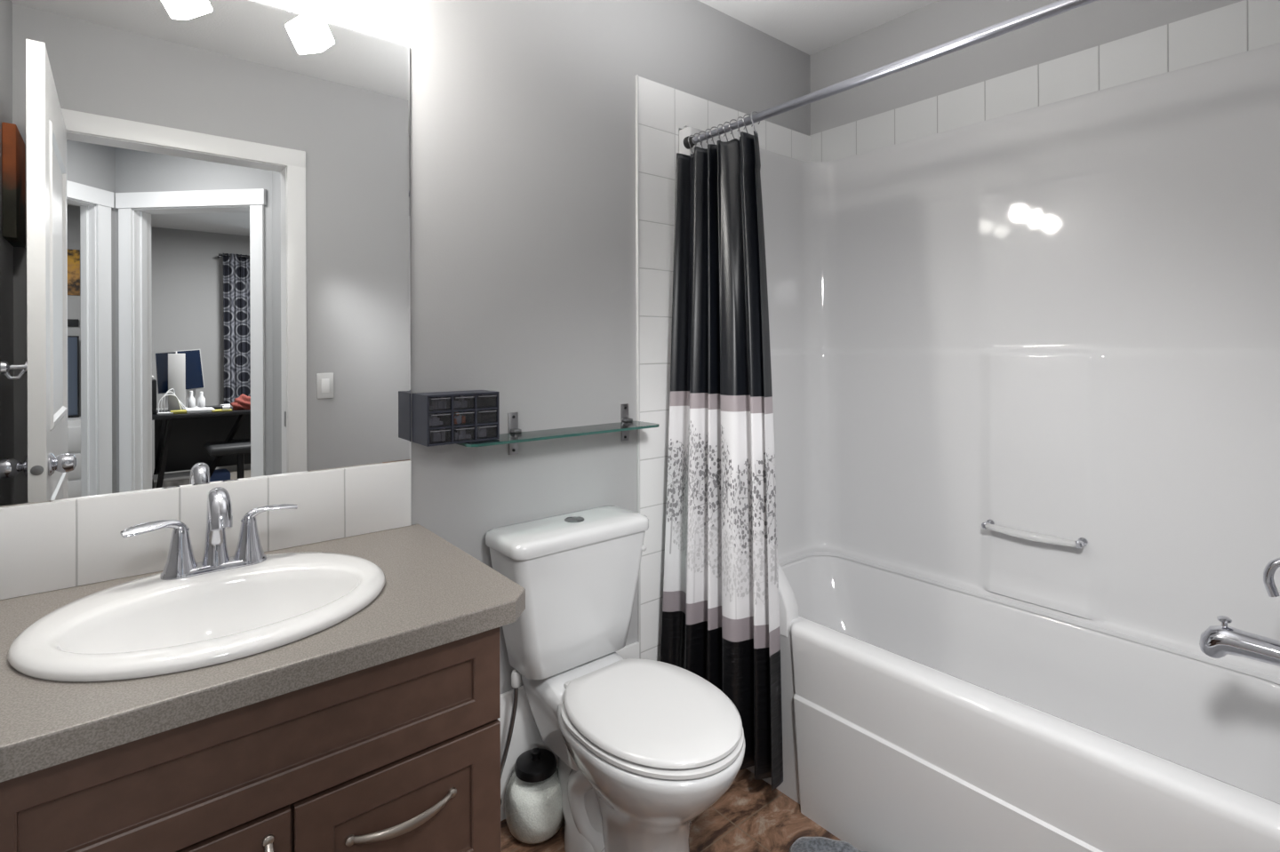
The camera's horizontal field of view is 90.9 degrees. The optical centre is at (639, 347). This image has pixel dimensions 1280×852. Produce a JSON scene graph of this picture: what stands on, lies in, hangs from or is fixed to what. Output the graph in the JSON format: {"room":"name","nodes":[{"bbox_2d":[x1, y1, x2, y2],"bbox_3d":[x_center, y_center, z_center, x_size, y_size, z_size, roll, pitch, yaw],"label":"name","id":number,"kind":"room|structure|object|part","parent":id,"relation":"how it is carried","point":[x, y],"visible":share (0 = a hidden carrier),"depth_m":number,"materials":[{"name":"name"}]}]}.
{"room":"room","nodes":[
{"label":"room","id":0,"kind":"room"},
{"bbox_2d":[255,0,811,694],"bbox_3d":[-0.279,0.034,1.837,2.675,2.465,0.110,0,0,-40],"label":"wall","id":1,"kind":"structure","parent":0,"point":[544,148],"depth_m":1.81,"materials":[{"name":"grey paint"}]},
{"bbox_2d":[0,0,411,508],"bbox_3d":[-0.882,-0.229,1.278,0.828,1.012,0.005,0,0,-40],"label":"mirror","id":2,"kind":"object","parent":1,"relation":"attached to","point":[205,204],"visible":1,"depth_m":1.26,"materials":[{"name":"grey mirror"}]},
{"bbox_2d":[0,461,411,599],"bbox_3d":[-0.880,0.356,1.276,0.830,0.158,0.008,0,0,-40],"label":"backsplash","id":3,"kind":"structure","parent":1,"relation":"attached to","point":[61,545],"depth_m":1.23,"materials":[{"name":"tile"}]},
{"bbox_2d":[500,669,520,805],"bbox_3d":[-0.361,1.018,1.642,0.086,0.351,0.075,0,0,-40],"label":"supply hose","id":4,"kind":"object","parent":1,"relation":"attached to","point":[516,676],"visible":0.5,"depth_m":1.63,"materials":[{"name":"silver metal"}]},
{"bbox_2d":[456,403,659,455],"bbox_3d":[-0.213,0.233,1.743,0.608,0.115,0.138,0,0,-40],"label":"glass shelf","id":5,"kind":"object","parent":1,"relation":"attached to","point":[515,436],"visible":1,"depth_m":1.73,"materials":[{"name":"teal"}]},
{"bbox_2d":[411,390,499,447],"bbox_3d":[-0.454,0.170,1.560,0.184,0.119,0.102,0,0,-40],"label":"drawer organizer","id":6,"kind":"object","parent":5,"relation":"on","point":[452,417],"visible":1,"depth_m":1.53,"materials":[{"name":"grey plastic"}]},
{"bbox_3d":[-0.500,0.133,1.522,0.052,0.030,0.087,0,0,-40],"label":"drawer","id":7,"kind":"part","parent":6,"relation":"part of","materials":[{"name":"plastic"}]},
{"bbox_3d":[-0.500,0.171,1.522,0.052,0.030,0.087,0,0,-40],"label":"drawer","id":8,"kind":"part","parent":6,"relation":"part of","materials":[{"name":"plastic"}]},
{"bbox_3d":[-0.500,0.208,1.522,0.052,0.030,0.087,0,0,-40],"label":"drawer","id":9,"kind":"part","parent":6,"relation":"part of","materials":[{"name":"plastic"}]},
{"bbox_3d":[-0.454,0.133,1.560,0.052,0.030,0.087,0,0,-40],"label":"drawer","id":10,"kind":"part","parent":6,"relation":"part of","materials":[{"name":"plastic"}]},
{"bbox_3d":[-0.454,0.170,1.560,0.052,0.030,0.087,0,0,-40],"label":"drawer","id":11,"kind":"part","parent":6,"relation":"part of","materials":[{"name":"plastic"}]},
{"bbox_3d":[-0.454,0.208,1.560,0.052,0.030,0.087,0,0,-40],"label":"drawer","id":12,"kind":"part","parent":6,"relation":"part of","materials":[{"name":"plastic"}]},
{"bbox_3d":[-0.408,0.132,1.597,0.052,0.030,0.087,0,0,-40],"label":"drawer","id":13,"kind":"part","parent":6,"relation":"part of","materials":[{"name":"plastic"}]},
{"bbox_3d":[-0.408,0.170,1.597,0.052,0.030,0.087,0,0,-40],"label":"drawer","id":14,"kind":"part","parent":6,"relation":"part of","materials":[{"name":"plastic"}]},
{"bbox_3d":[-0.408,0.208,1.597,0.052,0.030,0.087,0,0,-40],"label":"drawer","id":15,"kind":"part","parent":6,"relation":"part of","materials":[{"name":"plastic"}]},
{"bbox_3d":[-0.208,0.233,1.738,0.608,0.007,0.124,0,0,-40],"label":"shelf glass","id":16,"kind":"part","parent":5,"relation":"part of","materials":[{"name":"teal"}]},
{"bbox_2d":[497,641,639,821],"bbox_3d":[-0.295,1.099,1.754,0.754,0.335,0.012,0,0,-40],"label":"baseboard","id":17,"kind":"structure","parent":1,"relation":"attached to","point":[526,736],"depth_m":1.72,"materials":[{"name":"white paint"}]},
{"bbox_3d":[-0.006,0.200,1.997,0.006,2.130,0.011,0,0,-40],"label":"tile edge trim","id":18,"kind":"part","parent":1,"relation":"part of","materials":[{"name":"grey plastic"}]},
{"bbox_2d":[500,768,840,851],"bbox_3d":[0.241,1.289,1.212,2.675,0.050,1.730,0,0,-40],"label":"floor","id":19,"kind":"structure","parent":0,"point":[749,817],"depth_m":1.67,"materials":[{"name":"wood"}]},
{"bbox_2d":[0,627,500,851],"bbox_3d":[-0.708,0.871,1.040,0.788,0.794,0.589,0,0,-40],"label":"vanity cabinet","id":20,"kind":"object","parent":19,"relation":"on","point":[402,755],"visible":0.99,"depth_m":0.90,"materials":[{"name":"brown wood"}]},
{"bbox_3d":[-0.618,0.898,0.787,0.322,0.502,0.019,0,0,-40],"label":"cabinet door","id":21,"kind":"part","parent":20,"relation":"part of","materials":[{"name":"brown wood"}]},
{"bbox_2d":[0,524,525,783],"bbox_3d":[-0.690,0.454,1.063,0.851,0.038,0.577,0,0,-40],"label":"countertop","id":22,"kind":"structure","parent":20,"relation":"on","point":[434,594],"depth_m":0.90,"materials":[{"name":"laminate"}]},
{"bbox_2d":[7,552,385,681],"bbox_3d":[-0.699,0.493,1.056,0.511,0.158,0.456,0,0,-40],"label":"sink","id":23,"kind":"object","parent":22,"relation":"in","point":[150,626],"visible":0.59,"depth_m":1.04,"materials":[{"name":"white ceramic"}]},
{"bbox_2d":[120,487,297,580],"bbox_3d":[-0.773,0.336,1.153,0.275,0.161,0.132,0,0,-40],"label":"faucet","id":24,"kind":"object","parent":22,"relation":"on","point":[181,563],"visible":1,"depth_m":1.15,"materials":[{"name":"silver metal"}]},
{"bbox_3d":[-0.858,0.325,1.119,0.026,0.033,0.101,0,0,35],"label":"lever","id":25,"kind":"part","parent":24,"relation":"part of","materials":[{"name":"silver metal"}]},
{"bbox_3d":[-0.839,0.366,1.150,0.053,0.083,0.053,0,0,-40],"label":"handle","id":26,"kind":"part","parent":24,"relation":"part of","materials":[{"name":"silver metal"}]},
{"bbox_3d":[-0.797,0.410,1.184,0.166,0.015,0.050,0,0,-40],"label":"plate","id":27,"kind":"part","parent":24,"relation":"part of","materials":[{"name":"silver metal"}]},
{"bbox_3d":[-0.771,0.330,1.152,0.045,0.150,0.128,0,0,-40],"label":"spout","id":28,"kind":"part","parent":24,"relation":"part of","materials":[{"name":"silver metal"}]},
{"bbox_3d":[-0.756,0.365,1.218,0.053,0.083,0.053,0,0,-40],"label":"handle","id":29,"kind":"part","parent":24,"relation":"part of","materials":[{"name":"silver metal"}]},
{"bbox_3d":[-0.728,0.326,1.238,0.097,0.031,0.028,0,0,-40],"label":"lever","id":30,"kind":"part","parent":24,"relation":"part of","materials":[{"name":"silver metal"}]},
{"bbox_3d":[-0.501,0.741,0.853,0.017,0.147,0.037,0,0,-40],"label":"handle","id":31,"kind":"part","parent":20,"relation":"part of","materials":[{"name":"silver metal"}]},
{"bbox_3d":[-0.368,0.769,0.993,0.317,0.245,0.019,0,0,-40],"label":"drawer","id":32,"kind":"part","parent":20,"relation":"part of","materials":[{"name":"brown wood"}]},
{"bbox_3d":[-0.362,0.734,0.979,0.173,0.017,0.037,0,0,-40],"label":"handle","id":33,"kind":"part","parent":20,"relation":"part of","materials":[{"name":"silver metal"}]},
{"bbox_2d":[504,747,564,846],"bbox_3d":[-0.273,1.160,1.654,0.162,0.210,0.162,0,0,-40],"label":"toilet brush holder","id":34,"kind":"object","parent":19,"relation":"on","point":[533,812],"visible":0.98,"depth_m":1.60,"materials":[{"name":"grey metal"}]},
{"bbox_2d":[485,505,745,851],"bbox_3d":[-0.040,0.867,1.540,0.433,0.797,0.657,0,0,-40],"label":"toilet","id":35,"kind":"object","parent":19,"relation":"on","point":[644,748],"visible":0.98,"depth_m":1.55,"materials":[{"name":"white ceramic"}]},
{"bbox_3d":[-0.189,0.678,1.719,0.416,0.325,0.176,0,0,-40],"label":"tank","id":36,"kind":"part","parent":35,"relation":"part of","materials":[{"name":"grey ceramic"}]},
{"bbox_3d":[-0.189,0.494,1.719,0.433,0.042,0.192,0,0,-40],"label":"tank lid","id":37,"kind":"part","parent":35,"relation":"part of","materials":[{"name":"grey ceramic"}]},
{"bbox_3d":[0.036,0.860,1.464,0.362,0.016,0.438,0,0,-40],"label":"seat","id":38,"kind":"part","parent":35,"relation":"part of","materials":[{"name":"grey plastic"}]},
{"bbox_3d":[0.033,0.840,1.469,0.360,0.020,0.441,0,0,-40],"label":"seat lid","id":39,"kind":"part","parent":35,"relation":"part of","materials":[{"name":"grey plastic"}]},
{"bbox_2d":[789,837,866,851],"bbox_3d":[0.601,1.233,1.340,0.219,0.054,0.671,0,0,-40],"label":"bath mat","id":40,"kind":"object","parent":19,"relation":"on","point":[803,844],"visible":1,"depth_m":1.55,"materials":[{"name":"grey fabric"}]},
{"bbox_2d":[678,42,1279,851],"bbox_3d":[0.890,0.262,1.758,0.764,2.000,1.514,0,0,-40],"label":"shower","id":41,"kind":"object","parent":19,"relation":"on","point":[1061,318],"visible":0.8,"depth_m":1.77,"materials":[{"name":"grey plastic"}]},
{"bbox_2d":[683,0,1098,149],"bbox_3d":[0.603,-0.671,1.517,0.039,0.039,1.408,0,0,-40],"label":"shower rod","id":42,"kind":"object","parent":41,"relation":"attached to","point":[1061,6],"visible":0.95,"depth_m":1.47,"materials":[{"name":"silver metal"}]},
{"bbox_2d":[688,135,696,153],"bbox_3d":[0.171,-0.658,2.041,0.040,0.064,0.003,0,0,-40],"label":"ring","id":43,"kind":"object","parent":42,"relation":"hanging from","point":[690,135],"visible":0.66,"depth_m":2.04,"materials":[{"name":"silver metal"}]},
{"bbox_2d":[709,126,719,144],"bbox_3d":[0.234,-0.658,1.964,0.040,0.064,0.003,0,0,-27],"label":"ring","id":44,"kind":"object","parent":42,"relation":"hanging from","point":[714,126],"visible":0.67,"depth_m":1.96,"materials":[{"name":"silver metal"}]},
{"bbox_2d":[716,124,725,140],"bbox_3d":[0.251,-0.658,1.944,0.040,0.064,0.003,0,0,-40],"label":"ring","id":45,"kind":"object","parent":42,"relation":"hanging from","point":[718,124],"visible":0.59,"depth_m":1.94,"materials":[{"name":"silver metal"}]},
{"bbox_2d":[722,121,731,141],"bbox_3d":[0.268,-0.658,1.923,0.040,0.064,0.003,0,0,-36],"label":"ring","id":46,"kind":"object","parent":42,"relation":"hanging from","point":[725,122],"visible":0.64,"depth_m":1.92,"materials":[{"name":"silver metal"}]},
{"bbox_2d":[728,119,738,138],"bbox_3d":[0.285,-0.658,1.902,0.040,0.064,0.003,0,0,-27],"label":"ring","id":47,"kind":"object","parent":42,"relation":"hanging from","point":[732,119],"visible":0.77,"depth_m":1.90,"materials":[{"name":"silver metal"}]},
{"bbox_2d":[736,116,744,135],"bbox_3d":[0.302,-0.658,1.881,0.040,0.064,0.003,0,0,-40],"label":"ring","id":48,"kind":"object","parent":42,"relation":"hanging from","point":[739,116],"visible":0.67,"depth_m":1.88,"materials":[{"name":"silver metal"}]},
{"bbox_2d":[743,113,752,134],"bbox_3d":[0.320,-0.658,1.860,0.040,0.064,0.003,0,0,-26],"label":"ring","id":49,"kind":"object","parent":42,"relation":"hanging from","point":[747,114],"visible":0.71,"depth_m":1.85,"materials":[{"name":"silver metal"}]},
{"bbox_2d":[751,111,759,133],"bbox_3d":[0.337,-0.659,1.839,0.040,0.064,0.003,0,0,-38],"label":"ring","id":50,"kind":"object","parent":42,"relation":"hanging from","point":[753,111],"visible":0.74,"depth_m":1.83,"materials":[{"name":"silver metal"}]},
{"bbox_2d":[660,130,783,791],"bbox_3d":[0.242,0.278,1.867,0.140,1.817,0.431,0,0,-42],"label":"shower curtain","id":51,"kind":"object","parent":50,"relation":"hanging from","point":[720,625],"visible":0.98,"depth_m":1.87,"materials":[{"name":"fabric"}]},
{"bbox_2d":[780,555,1279,803],"bbox_3d":[0.913,0.970,1.778,0.635,0.364,1.410,0,0,-40],"label":"bathtub","id":52,"kind":"object","parent":41,"relation":"in","point":[1156,694],"depth_m":1.81,"materials":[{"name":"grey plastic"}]},
{"bbox_2d":[981,520,1087,548],"bbox_3d":[1.180,0.563,1.900,0.057,0.029,0.274,0,0,-40],"label":"grab bar","id":53,"kind":"object","parent":41,"relation":"attached to","point":[989,524],"visible":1,"depth_m":1.87,"materials":[{"name":"silver metal"}]},
{"bbox_3d":[1.102,0.561,1.998,0.052,0.024,0.024,0,0,-40],"label":"post","id":54,"kind":"part","parent":53,"relation":"part of","materials":[{"name":"silver metal"}]},
{"bbox_3d":[1.261,0.560,1.805,0.052,0.024,0.024,0,0,-40],"label":"post","id":55,"kind":"part","parent":53,"relation":"part of","materials":[{"name":"silver metal"}]},
{"bbox_2d":[1199,616,1279,666],"bbox_3d":[1.284,0.616,1.291,0.072,0.088,0.210,0,0,-40],"label":"tub spout","id":56,"kind":"object","parent":41,"relation":"attached to","point":[1216,642],"visible":1,"depth_m":1.31,"materials":[{"name":"silver metal"}]},
{"bbox_3d":[1.243,0.589,1.340,0.024,0.033,0.024,0,0,-40],"label":"diverter knob","id":57,"kind":"part","parent":56,"relation":"part of","materials":[{"name":"silver metal"}]},
{"bbox_2d":[1263,558,1279,597],"bbox_3d":[1.315,0.438,1.253,0.150,0.150,0.110,0,0,-40],"label":"lever","id":58,"kind":"object","parent":41,"relation":"attached to","point":[1268,572],"visible":1,"depth_m":1.28,"materials":[{"name":"silver metal"}]},
{"bbox_2d":[697,0,938,55],"bbox_3d":[0.195,-1.226,1.255,2.675,0.050,1.618,0,0,-40],"label":"ceiling","id":59,"kind":"structure","parent":0,"point":[811,27],"depth_m":2.28,"materials":[{"name":"white paint"}]},
{"bbox_2d":[809,0,1279,162],"bbox_3d":[1.258,0.028,1.989,0.108,2.465,1.630,0,0,-40],"label":"wall","id":60,"kind":"structure","parent":0,"point":[1100,44],"depth_m":2.02,"materials":[{"name":"white tile"}]}
]}

